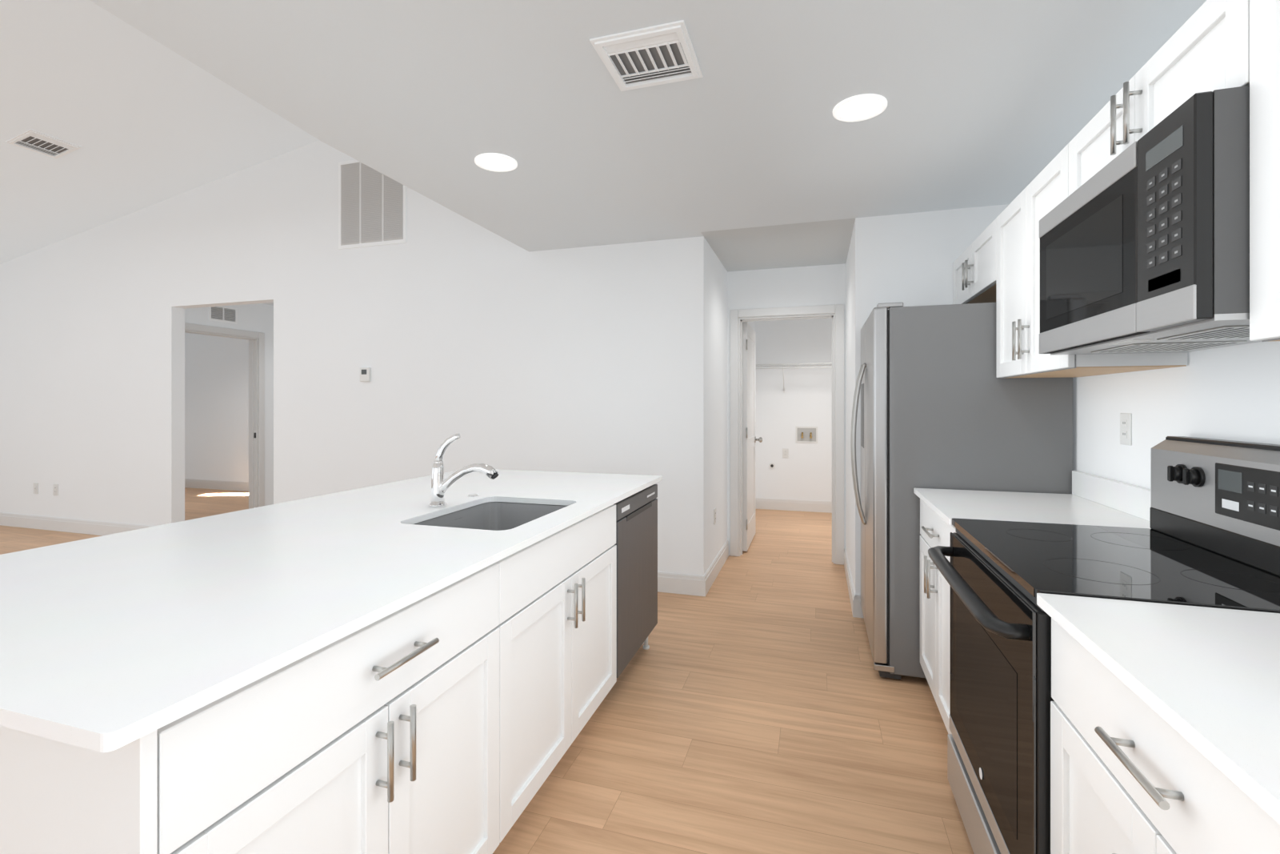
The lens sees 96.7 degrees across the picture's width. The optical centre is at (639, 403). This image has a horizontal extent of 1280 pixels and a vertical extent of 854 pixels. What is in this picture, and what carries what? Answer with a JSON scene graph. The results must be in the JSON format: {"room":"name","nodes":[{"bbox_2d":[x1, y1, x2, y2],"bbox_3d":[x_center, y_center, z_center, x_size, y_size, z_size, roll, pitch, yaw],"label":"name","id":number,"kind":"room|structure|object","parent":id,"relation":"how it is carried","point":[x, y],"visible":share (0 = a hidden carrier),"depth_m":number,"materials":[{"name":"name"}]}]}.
{"room":"kitchen","nodes":[
{"label":"kitchen","id":0,"kind":"room"},
{"bbox_2d":[0,0,319,263],"bbox_3d":[-5.220,-2.041,1.940,8.320,1.506,7.260,0,0,17],"label":"ceiling","id":1,"kind":"structure","parent":0,"point":[151,126],"depth_m":4.29,"materials":[{"name":"white paint"}]},
{"bbox_2d":[5,128,81,158],"bbox_3d":[-4.540,-1.998,4.337,0.297,0.104,0.300,0,0,17],"label":"ceiling vent","id":2,"kind":"object","parent":1,"relation":"in","point":[32,140],"visible":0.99,"depth_m":4.33,"materials":[{"name":"white metal"}]},
{"bbox_2d":[184,332,248,481],"bbox_3d":[-5.598,0.070,8.495,3.480,2.460,0.120,0,0,17],"label":"wall","id":3,"kind":"structure","parent":0,"point":[217,367],"depth_m":8.71,"materials":[{"name":"white paint"}]},
{"bbox_2d":[184,303,273,505],"bbox_3d":[-3.406,0.070,6.582,1.840,2.460,2.680,0,0,17],"label":"wall","id":4,"kind":"structure","parent":0,"point":[258,317],"depth_m":6.49,"materials":[{"name":"white paint"}]},
{"bbox_2d":[208,305,237,323],"bbox_3d":[-4.410,-0.955,6.024,0.012,0.170,0.300,0,0,17],"label":"air vent","id":5,"kind":"object","parent":4,"relation":"in","point":[224,314],"visible":0.94,"depth_m":6.02,"materials":[{"name":"white metal"}]},
{"bbox_2d":[184,322,264,508],"bbox_3d":[-4.466,0.245,6.035,0.138,2.110,0.940,0,0,17],"label":"door frame","id":6,"kind":"structure","parent":4,"relation":"attached to","point":[256,339],"depth_m":6.40,"materials":[{"name":"white wood"}]},
{"bbox_2d":[0,140,686,573],"bbox_3d":[-3.901,-0.642,5.269,8.870,3.885,0.120,0,0,17],"label":"wall","id":7,"kind":"structure","parent":0,"point":[567,359],"depth_m":4.81,"materials":[{"name":"white paint"}]},
{"bbox_2d":[33,482,38,493],"bbox_3d":[-6.299,0.876,5.941,0.065,0.111,0.014,0,0,17],"label":"room outlet","id":8,"kind":"object","parent":7,"relation":"attached to","point":[35,484],"depth_m":5.95,"materials":[{"name":"white plastic"}]},
{"bbox_2d":[52,484,58,495],"bbox_3d":[-5.999,0.879,5.849,0.076,0.110,0.014,0,0,17],"label":"room outlet","id":9,"kind":"object","parent":7,"relation":"attached to","point":[55,489],"depth_m":5.85,"materials":[{"name":"white plastic"}]},
{"bbox_2d":[360,367,370,381],"bbox_3d":[-2.265,-0.245,4.688,0.096,0.116,0.022,0,0,17],"label":"thermostat","id":10,"kind":"object","parent":7,"relation":"attached to","point":[365,372],"visible":1,"depth_m":4.67,"materials":[{"name":"white plastic"}]},
{"bbox_2d":[338,159,406,249],"bbox_3d":[-2.206,-1.665,4.676,0.680,0.730,0.016,0,0,17],"label":"air vent","id":11,"kind":"object","parent":7,"relation":"in","point":[372,205],"visible":0.84,"depth_m":4.68,"materials":[{"name":"white metal"}]},
{"bbox_2d":[0,478,863,617],"bbox_3d":[-3.481,1.232,3.171,10.675,0.135,10.400,0,0,17],"label":"baseboard","id":12,"kind":"structure","parent":7,"relation":"attached to","point":[667,582],"depth_m":5.71,"materials":[{"name":"white wood"}]},
{"bbox_2d":[0,487,973,853],"bbox_3d":[-3.481,1.330,3.171,10.915,0.060,10.640,0,0,17],"label":"floor","id":13,"kind":"structure","parent":0,"point":[757,716],"depth_m":2.24,"materials":[{"name":"brown wood"}]},
{"bbox_2d":[0,432,662,853],"bbox_3d":[-0.821,0.705,2.044,1.223,1.191,2.520,0,0,17],"label":"kitchen island","id":14,"kind":"object","parent":13,"relation":"on","point":[402,666],"visible":1,"depth_m":1.17,"materials":[{"name":"white paint"}]},
{"bbox_2d":[0,468,662,751],"bbox_3d":[-0.827,0.397,2.046,1.210,0.022,2.520,0,0,17],"label":"island countertop","id":15,"kind":"structure","parent":14,"relation":"on","point":[107,642],"depth_m":1.19,"materials":[{"name":"white stone"}]},
{"bbox_2d":[428,432,498,507],"bbox_3d":[-0.626,0.248,2.240,0.290,0.277,0.292,0,0,17],"label":"faucet","id":16,"kind":"object","parent":15,"relation":"on","point":[440,486],"depth_m":2.14,"materials":[{"name":"silver metal"}]},
{"bbox_2d":[414,501,567,530],"bbox_3d":[-0.519,0.517,2.061,0.470,0.216,0.630,0,0,17],"label":"sink","id":17,"kind":"object","parent":15,"relation":"in","point":[482,515],"depth_m":2.33,"materials":[{"name":"silver metal"}]},
{"bbox_2d":[614,484,657,677],"bbox_3d":[-0.299,0.864,2.835,0.631,0.872,0.642,0,0,17],"label":"dishwasher","id":18,"kind":"object","parent":14,"relation":"in","point":[636,515],"depth_m":2.68,"materials":[{"name":"grey metal"}]},
{"bbox_2d":[850,302,1072,679],"bbox_3d":[1.571,0.411,2.970,0.875,1.777,0.821,0,0,17],"label":"refrigerator","id":19,"kind":"object","parent":13,"relation":"on","point":[936,412],"visible":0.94,"depth_m":2.63,"materials":[{"name":"grey metal"}]},
{"bbox_2d":[913,470,1279,853],"bbox_3d":[1.044,0.792,0.860,0.653,1.016,3.500,0,0,17],"label":"base cabinet","id":20,"kind":"object","parent":13,"relation":"on","point":[1165,718],"visible":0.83,"depth_m":0.92,"materials":[{"name":"white paint"}]},
{"bbox_2d":[928,436,1279,853],"bbox_3d":[1.190,0.699,1.458,0.721,1.203,0.774,0,0,17],"label":"electric range","id":21,"kind":"object","parent":13,"relation":"on","point":[1212,539],"visible":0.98,"depth_m":1.39,"materials":[{"name":"black glass"}]},
{"bbox_2d":[89,0,1206,305],"bbox_3d":[-3.481,-1.180,3.171,10.915,0.080,10.640,0,0,17],"label":"ceiling","id":22,"kind":"structure","parent":0,"point":[982,96],"depth_m":2.13,"materials":[{"name":"white paint"}]},
{"bbox_2d":[474,152,517,171],"bbox_3d":[-0.678,-1.137,2.680,0.196,0.006,0.196,0,0,17],"label":"recessed light","id":23,"kind":"object","parent":22,"relation":"in","point":[493,162],"visible":1,"depth_m":2.67,"materials":[{"name":"white"}]},
{"bbox_2d":[589,20,703,91],"bbox_3d":[0.031,-1.159,1.875,0.300,0.062,0.300,0,0,17],"label":"ceiling vent","id":24,"kind":"object","parent":22,"relation":"in","point":[662,54],"visible":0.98,"depth_m":1.86,"materials":[{"name":"white metal"}]},
{"bbox_2d":[832,93,887,121],"bbox_3d":[0.845,-1.137,2.188,0.196,0.006,0.196,0,0,17],"label":"recessed light","id":25,"kind":"object","parent":22,"relation":"in","point":[860,107],"visible":1,"depth_m":2.18,"materials":[{"name":"white"}]},
{"bbox_2d":[686,236,755,575],"bbox_3d":[0.892,0.070,5.554,0.120,2.460,3.500,0,0,17],"label":"wall","id":26,"kind":"structure","parent":0,"point":[706,277],"depth_m":3.95,"materials":[{"name":"white paint"}]},
{"bbox_2d":[713,507,715,523],"bbox_3d":[0.564,0.840,4.274,0.009,0.115,0.072,0,0,17],"label":"outlet","id":27,"kind":"object","parent":26,"relation":"attached to","point":[714,509],"visible":1,"depth_m":4.26,"materials":[{"name":"white plastic"}]},
{"bbox_2d":[727,263,845,555],"bbox_3d":[1.689,0.070,4.669,1.925,2.460,0.120,0,0,17],"label":"wall","id":28,"kind":"structure","parent":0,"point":[822,284],"depth_m":4.76,"materials":[{"name":"white paint"}]},
{"bbox_2d":[729,304,844,564],"bbox_3d":[1.235,0.245,4.810,0.924,2.110,0.156,0,0,17],"label":"door frame","id":29,"kind":"structure","parent":28,"relation":"attached to","point":[837,312],"depth_m":4.73,"materials":[{"name":"white wood"}]},
{"bbox_2d":[742,321,762,551],"bbox_3d":[1.024,0.284,5.334,0.194,2.008,0.757,0,0,17],"label":"laundry door","id":30,"kind":"structure","parent":29,"relation":"attached to","point":[749,438],"depth_m":5.03,"materials":[{"name":"white wood"}]},
{"bbox_2d":[755,317,831,500],"bbox_3d":[1.815,0.070,5.279,2.045,2.460,3.480,0,0,17],"label":"wall","id":31,"kind":"structure","parent":0,"point":[806,400],"depth_m":6.96,"materials":[{"name":"white paint"}]},
{"bbox_2d":[768,462,775,467],"bbox_3d":[1.631,0.755,7.025,0.067,0.060,0.014,0,0,17],"label":"outlet","id":32,"kind":"object","parent":31,"relation":"attached to","point":[771,465],"depth_m":7.02,"materials":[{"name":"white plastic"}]},
{"bbox_2d":[782,448,788,457],"bbox_3d":[1.786,0.598,6.977,0.067,0.109,0.014,0,0,17],"label":"outlet","id":33,"kind":"object","parent":31,"relation":"attached to","point":[785,454],"depth_m":6.98,"materials":[{"name":"white plastic"}]},
{"bbox_2d":[755,362,831,392],"bbox_3d":[2.248,-0.308,6.678,1.800,0.336,0.307,0,0,17],"label":"shelf","id":34,"kind":"object","parent":31,"relation":"attached to","point":[826,363],"visible":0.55,"depth_m":6.73,"materials":[{"name":"white metal"}]},
{"bbox_2d":[795,426,817,443],"bbox_3d":[2.019,0.370,6.896,0.260,0.200,0.030,0,0,17],"label":"washer box","id":35,"kind":"object","parent":31,"relation":"attached to","point":[802,434],"visible":1,"depth_m":6.91,"materials":[{"name":"white plastic"}]},
{"bbox_2d":[845,204,1009,594],"bbox_3d":[1.955,0.070,3.907,0.965,2.460,1.180,0,0,17],"label":"wall","id":36,"kind":"structure","parent":0,"point":[908,258],"depth_m":3.43,"materials":[{"name":"white paint"}]},
{"bbox_2d":[1072,340,1279,488],"bbox_3d":[1.143,0.070,-0.145,0.120,2.460,7.040,0,0,17],"label":"wall","id":37,"kind":"structure","parent":0,"point":[1230,392],"depth_m":1.78,"materials":[{"name":"white paint"}]},
{"bbox_2d":[952,0,1279,378],"bbox_3d":[1.316,-0.472,1.213,0.343,0.716,4.338,0,0,17],"label":"upper cabinet","id":38,"kind":"object","parent":37,"relation":"attached to","point":[1225,44],"visible":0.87,"depth_m":1.38,"materials":[{"name":"white paint"}]},
{"bbox_2d":[1038,85,1261,355],"bbox_3d":[1.348,-0.373,1.396,0.384,0.440,0.785,0,0,17],"label":"microwave","id":39,"kind":"object","parent":38,"relation":"attached to","point":[1150,254],"visible":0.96,"depth_m":1.21,"materials":[{"name":"grey metal"}]},
{"bbox_2d":[1120,412,1131,445],"bbox_3d":[1.755,0.090,2.049,0.009,0.114,0.078,0,0,17],"label":"backsplash outlet","id":40,"kind":"object","parent":37,"relation":"attached to","point":[1126,418],"visible":1,"depth_m":2.05,"materials":[{"name":"white plastic"}]}
]}

